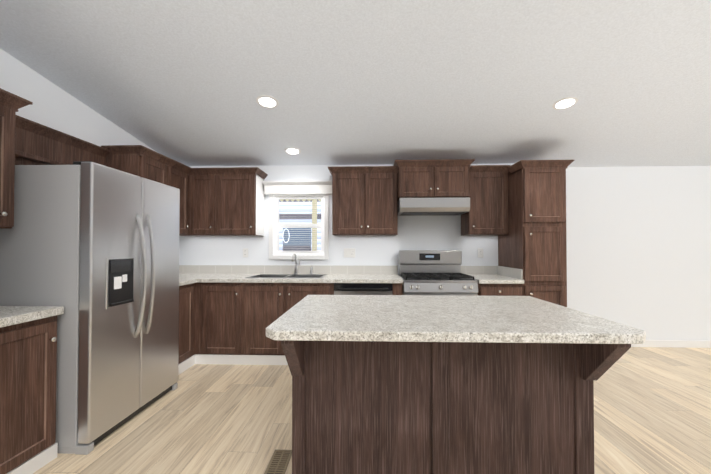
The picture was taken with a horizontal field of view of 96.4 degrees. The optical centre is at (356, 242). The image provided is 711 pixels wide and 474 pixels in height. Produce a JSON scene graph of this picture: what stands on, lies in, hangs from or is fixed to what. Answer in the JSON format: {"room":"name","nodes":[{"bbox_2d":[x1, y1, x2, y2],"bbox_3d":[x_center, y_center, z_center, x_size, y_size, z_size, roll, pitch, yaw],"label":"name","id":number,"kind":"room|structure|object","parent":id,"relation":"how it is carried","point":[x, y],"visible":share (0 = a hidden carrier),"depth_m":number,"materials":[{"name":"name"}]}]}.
{"room":"kitchen","nodes":[
{"label":"kitchen","id":0,"kind":"room"},
{"bbox_2d":[0,48,157,152],"bbox_3d":[-2.488,-0.445,0.281,0.120,3.395,7.880,0,-1,2],"label":"wall","id":1,"kind":"structure","parent":0,"point":[54,106],"depth_m":2.48,"materials":[{"name":"paint"}]},
{"bbox_2d":[0,88,32,228],"bbox_3d":[-2.189,-0.478,1.653,0.376,0.779,0.601,0,-1,2],"label":"upper cabinet","id":2,"kind":"object","parent":1,"relation":"attached to","point":[11,104],"visible":1,"depth_m":1.86,"materials":[{"name":"brown wood"}]},
{"bbox_2d":[103,147,162,183],"bbox_3d":[-2.159,-0.485,3.170,0.330,0.767,0.476,0,-1,2],"label":"upper cabinet","id":3,"kind":"object","parent":1,"relation":"attached to","point":[138,161],"depth_m":2.94,"materials":[{"name":"brown wood"}]},
{"bbox_2d":[163,159,194,234],"bbox_3d":[-2.125,-0.480,3.532,0.373,0.767,0.492,0,-1,2],"label":"upper cabinet","id":4,"kind":"object","parent":1,"relation":"attached to","point":[176,174],"depth_m":3.64,"materials":[{"name":"brown wood"}]},
{"bbox_2d":[0,0,710,166],"bbox_3d":[2.529,-1.624,0.123,10.160,1.237,8.120,0,-1,2],"label":"ceiling","id":5,"kind":"structure","parent":0,"point":[342,82],"depth_m":2.35,"materials":[{"name":"paint"}]},
{"bbox_2d":[256,95,278,107],"bbox_3d":[-0.756,-1.192,2.688,0.184,0.029,0.183,0,-1,2],"label":"recessed light","id":6,"kind":"object","parent":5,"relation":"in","point":[266,101],"visible":1,"depth_m":2.68,"materials":[{"name":"white"}]},
{"bbox_2d":[284,147,300,154],"bbox_3d":[-0.733,-1.047,3.626,0.184,0.029,0.183,0,-1,2],"label":"recessed light","id":7,"kind":"object","parent":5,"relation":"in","point":[292,150],"visible":1,"depth_m":3.62,"materials":[{"name":"white"}]},
{"bbox_2d":[552,97,577,109],"bbox_3d":[1.760,-1.179,2.689,0.184,0.029,0.183,0,-1,2],"label":"recessed light","id":8,"kind":"object","parent":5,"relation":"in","point":[564,103],"visible":1,"depth_m":2.68,"materials":[{"name":"white"}]},
{"bbox_2d":[33,347,710,473],"bbox_3d":[2.529,1.300,0.082,10.160,0.100,8.120,0,-1,2],"label":"floor","id":9,"kind":"structure","parent":0,"point":[652,410],"depth_m":2.25,"materials":[{"name":"wood"}]},
{"bbox_2d":[0,306,63,473],"bbox_3d":[-2.067,0.771,1.621,0.622,1.000,0.580,0,-1,2],"label":"base cabinet","id":10,"kind":"object","parent":9,"relation":"on","point":[28,361],"visible":0.98,"depth_m":1.73,"materials":[{"name":"brown wood"}]},
{"bbox_2d":[0,161,179,454],"bbox_3d":[-1.927,0.394,2.389,0.814,1.776,0.910,0,-1,2],"label":"refrigerator","id":11,"kind":"object","parent":9,"relation":"on","point":[91,248],"visible":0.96,"depth_m":1.98,"materials":[{"name":"silver metal"}]},
{"bbox_2d":[178,285,197,374],"bbox_3d":[-2.029,0.856,3.144,0.592,0.873,0.569,0,-1,2],"label":"base cabinet","id":12,"kind":"object","parent":9,"relation":"on","point":[188,294],"depth_m":3.26,"materials":[{"name":"brown wood"}]},
{"bbox_2d":[179,277,197,284],"bbox_3d":[-2.017,0.398,3.128,0.617,0.040,0.524,0,-1,2],"label":"countertop","id":13,"kind":"structure","parent":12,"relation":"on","point":[182,280],"depth_m":3.31,"materials":[{"name":"beige stone"}]},
{"bbox_2d":[206,281,261,364],"bbox_3d":[-1.435,0.864,3.712,0.425,0.873,0.647,0,-1,2],"label":"base cabinet","id":14,"kind":"object","parent":9,"relation":"on","point":[229,314],"depth_m":3.40,"materials":[{"name":"brown wood"}]},
{"bbox_2d":[179,273,401,284],"bbox_3d":[-0.905,0.406,3.687,2.800,0.040,0.672,0,-1,2],"label":"countertop","id":15,"kind":"structure","parent":14,"relation":"on","point":[226,278],"depth_m":3.41,"materials":[{"name":"beige stone"}]},
{"bbox_2d":[245,274,326,277],"bbox_3d":[-0.788,0.478,3.682,0.838,0.196,0.478,0,-1,2],"label":"sink","id":16,"kind":"object","parent":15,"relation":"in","point":[289,276],"visible":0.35,"depth_m":3.84,"materials":[{"name":"silver metal"}]},
{"bbox_2d":[292,253,312,273],"bbox_3d":[-0.658,0.253,3.812,0.241,0.257,0.211,0,-1,2],"label":"faucet","id":17,"kind":"object","parent":15,"relation":"on","point":[296,265],"visible":1,"depth_m":3.87,"materials":[{"name":"silver metal"}]},
{"bbox_2d":[264,449,291,473],"bbox_3d":[-0.452,1.270,1.800,0.113,0.007,0.305,0,-1,2],"label":"floor vent","id":18,"kind":"object","parent":9,"relation":"in","point":[279,462],"visible":0.94,"depth_m":1.84,"materials":[{"name":"brown metal"}]},
{"bbox_2d":[242,289,329,364],"bbox_3d":[-0.788,0.955,3.688,0.870,0.690,0.647,0,-1,2],"label":"base cabinet","id":19,"kind":"object","parent":9,"relation":"on","point":[259,310],"depth_m":3.38,"materials":[{"name":"brown wood"}]},
{"bbox_2d":[334,283,391,294],"bbox_3d":[0.076,0.865,3.630,0.614,0.868,0.652,0,-1,2],"label":"dishwasher","id":20,"kind":"object","parent":9,"relation":"on","point":[362,288],"visible":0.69,"depth_m":3.34,"materials":[{"name":"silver metal"}]},
{"bbox_2d":[399,250,477,295],"bbox_3d":[0.880,0.692,3.567,0.762,1.212,0.688,0,-1,2],"label":"range","id":21,"kind":"object","parent":9,"relation":"on","point":[429,272],"visible":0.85,"depth_m":3.68,"materials":[{"name":"silver metal"}]},
{"bbox_2d":[281,343,630,473],"bbox_3d":[0.410,0.836,1.750,1.464,0.873,0.892,0,-1,2],"label":"kitchen island","id":22,"kind":"object","parent":9,"relation":"on","point":[418,384],"depth_m":1.54,"materials":[{"name":"brown wood"}]},
{"bbox_2d":[266,295,645,346],"bbox_3d":[0.404,0.379,1.736,1.541,0.040,0.972,0,-1,2],"label":"island countertop","id":23,"kind":"structure","parent":22,"relation":"on","point":[315,318],"depth_m":1.43,"materials":[{"name":"beige stone"}]},
{"bbox_2d":[461,266,523,295],"bbox_3d":[1.501,0.789,3.596,0.462,1.020,0.677,0,-1,2],"label":"base cabinet","id":24,"kind":"object","parent":9,"relation":"on","point":[499,281],"visible":0.35,"depth_m":3.32,"materials":[{"name":"brown wood"}]},
{"bbox_2d":[498,160,573,306],"bbox_3d":[1.959,0.227,3.580,0.537,2.142,0.693,0,-1,2],"label":"pantry cabinet","id":25,"kind":"object","parent":9,"relation":"on","point":[532,245],"visible":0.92,"depth_m":3.29,"materials":[{"name":"brown wood"}]},
{"bbox_2d":[179,163,710,340],"bbox_3d":[2.666,0.150,4.031,10.160,2.310,0.250,0,-1,2],"label":"wall","id":26,"kind":"structure","parent":0,"point":[638,241],"depth_m":4.00,"materials":[{"name":"paint"}]},
{"bbox_2d":[195,168,230,235],"bbox_3d":[-1.794,-0.475,3.907,0.376,0.767,0.321,0,-1,2],"label":"upper cabinet","id":27,"kind":"object","parent":26,"relation":"attached to","point":[206,179],"depth_m":3.75,"materials":[{"name":"brown wood"}]},
{"bbox_2d":[219,167,266,235],"bbox_3d":[-1.455,-0.475,3.896,0.545,0.767,0.321,0,-1,2],"label":"upper cabinet","id":28,"kind":"object","parent":26,"relation":"attached to","point":[221,201],"depth_m":3.74,"materials":[{"name":"brown wood"}]},
{"bbox_2d":[243,248,247,256],"bbox_3d":[-1.416,0.127,4.044,0.070,0.114,0.008,0,-1,2],"label":"electrical outlet","id":29,"kind":"object","parent":26,"relation":"attached to","point":[245,252],"visible":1,"depth_m":4.04,"materials":[{"name":"white plastic"}]},
{"bbox_2d":[262,181,331,259],"bbox_3d":[-0.727,-0.277,4.021,0.884,0.973,0.218,0,-1,2],"label":"window","id":30,"kind":"structure","parent":26,"relation":"in","point":[315,218],"depth_m":4.08,"materials":[{"name":"white"}]},
{"bbox_2d":[275,195,322,253],"bbox_3d":[-0.736,-0.230,4.054,0.622,0.744,0.032,0,-1,2],"label":"window blinds","id":31,"kind":"object","parent":30,"relation":"attached to","point":[313,196],"visible":0.9,"depth_m":4.05,"materials":[{"name":"white plastic"}]},
{"bbox_2d":[344,248,354,256],"bbox_3d":[-0.092,0.126,3.998,0.145,0.114,0.008,0,-1,2],"label":"electrical outlet","id":32,"kind":"object","parent":26,"relation":"attached to","point":[349,252],"visible":1,"depth_m":4.00,"materials":[{"name":"white plastic"}]},
{"bbox_2d":[328,159,509,235],"bbox_3d":[0.702,-0.506,3.748,2.068,0.824,0.466,0,-1,2],"label":"upper cabinet","id":33,"kind":"object","parent":26,"relation":"attached to","point":[365,199],"visible":1,"depth_m":3.64,"materials":[{"name":"brown wood"}]},
{"bbox_2d":[398,197,469,215],"bbox_3d":[0.872,-0.420,3.746,0.774,0.159,0.454,0,-1,2],"label":"range hood","id":34,"kind":"object","parent":26,"relation":"attached to","point":[443,206],"visible":0.92,"depth_m":3.53,"materials":[{"name":"silver metal"}]},
{"bbox_2d":[478,248,482,257],"bbox_3d":[1.532,0.125,3.941,0.070,0.114,0.008,0,-1,2],"label":"electrical outlet","id":35,"kind":"object","parent":26,"relation":"attached to","point":[480,252],"visible":1,"depth_m":3.94,"materials":[{"name":"white plastic"}]},
{"bbox_2d":[631,340,710,347],"bbox_3d":[4.913,1.260,3.935,5.422,0.088,0.013,0,-1,2],"label":"baseboard","id":36,"kind":"structure","parent":26,"relation":"attached to","point":[680,343],"depth_m":3.96,"materials":[{"name":"white wood"}]}
]}

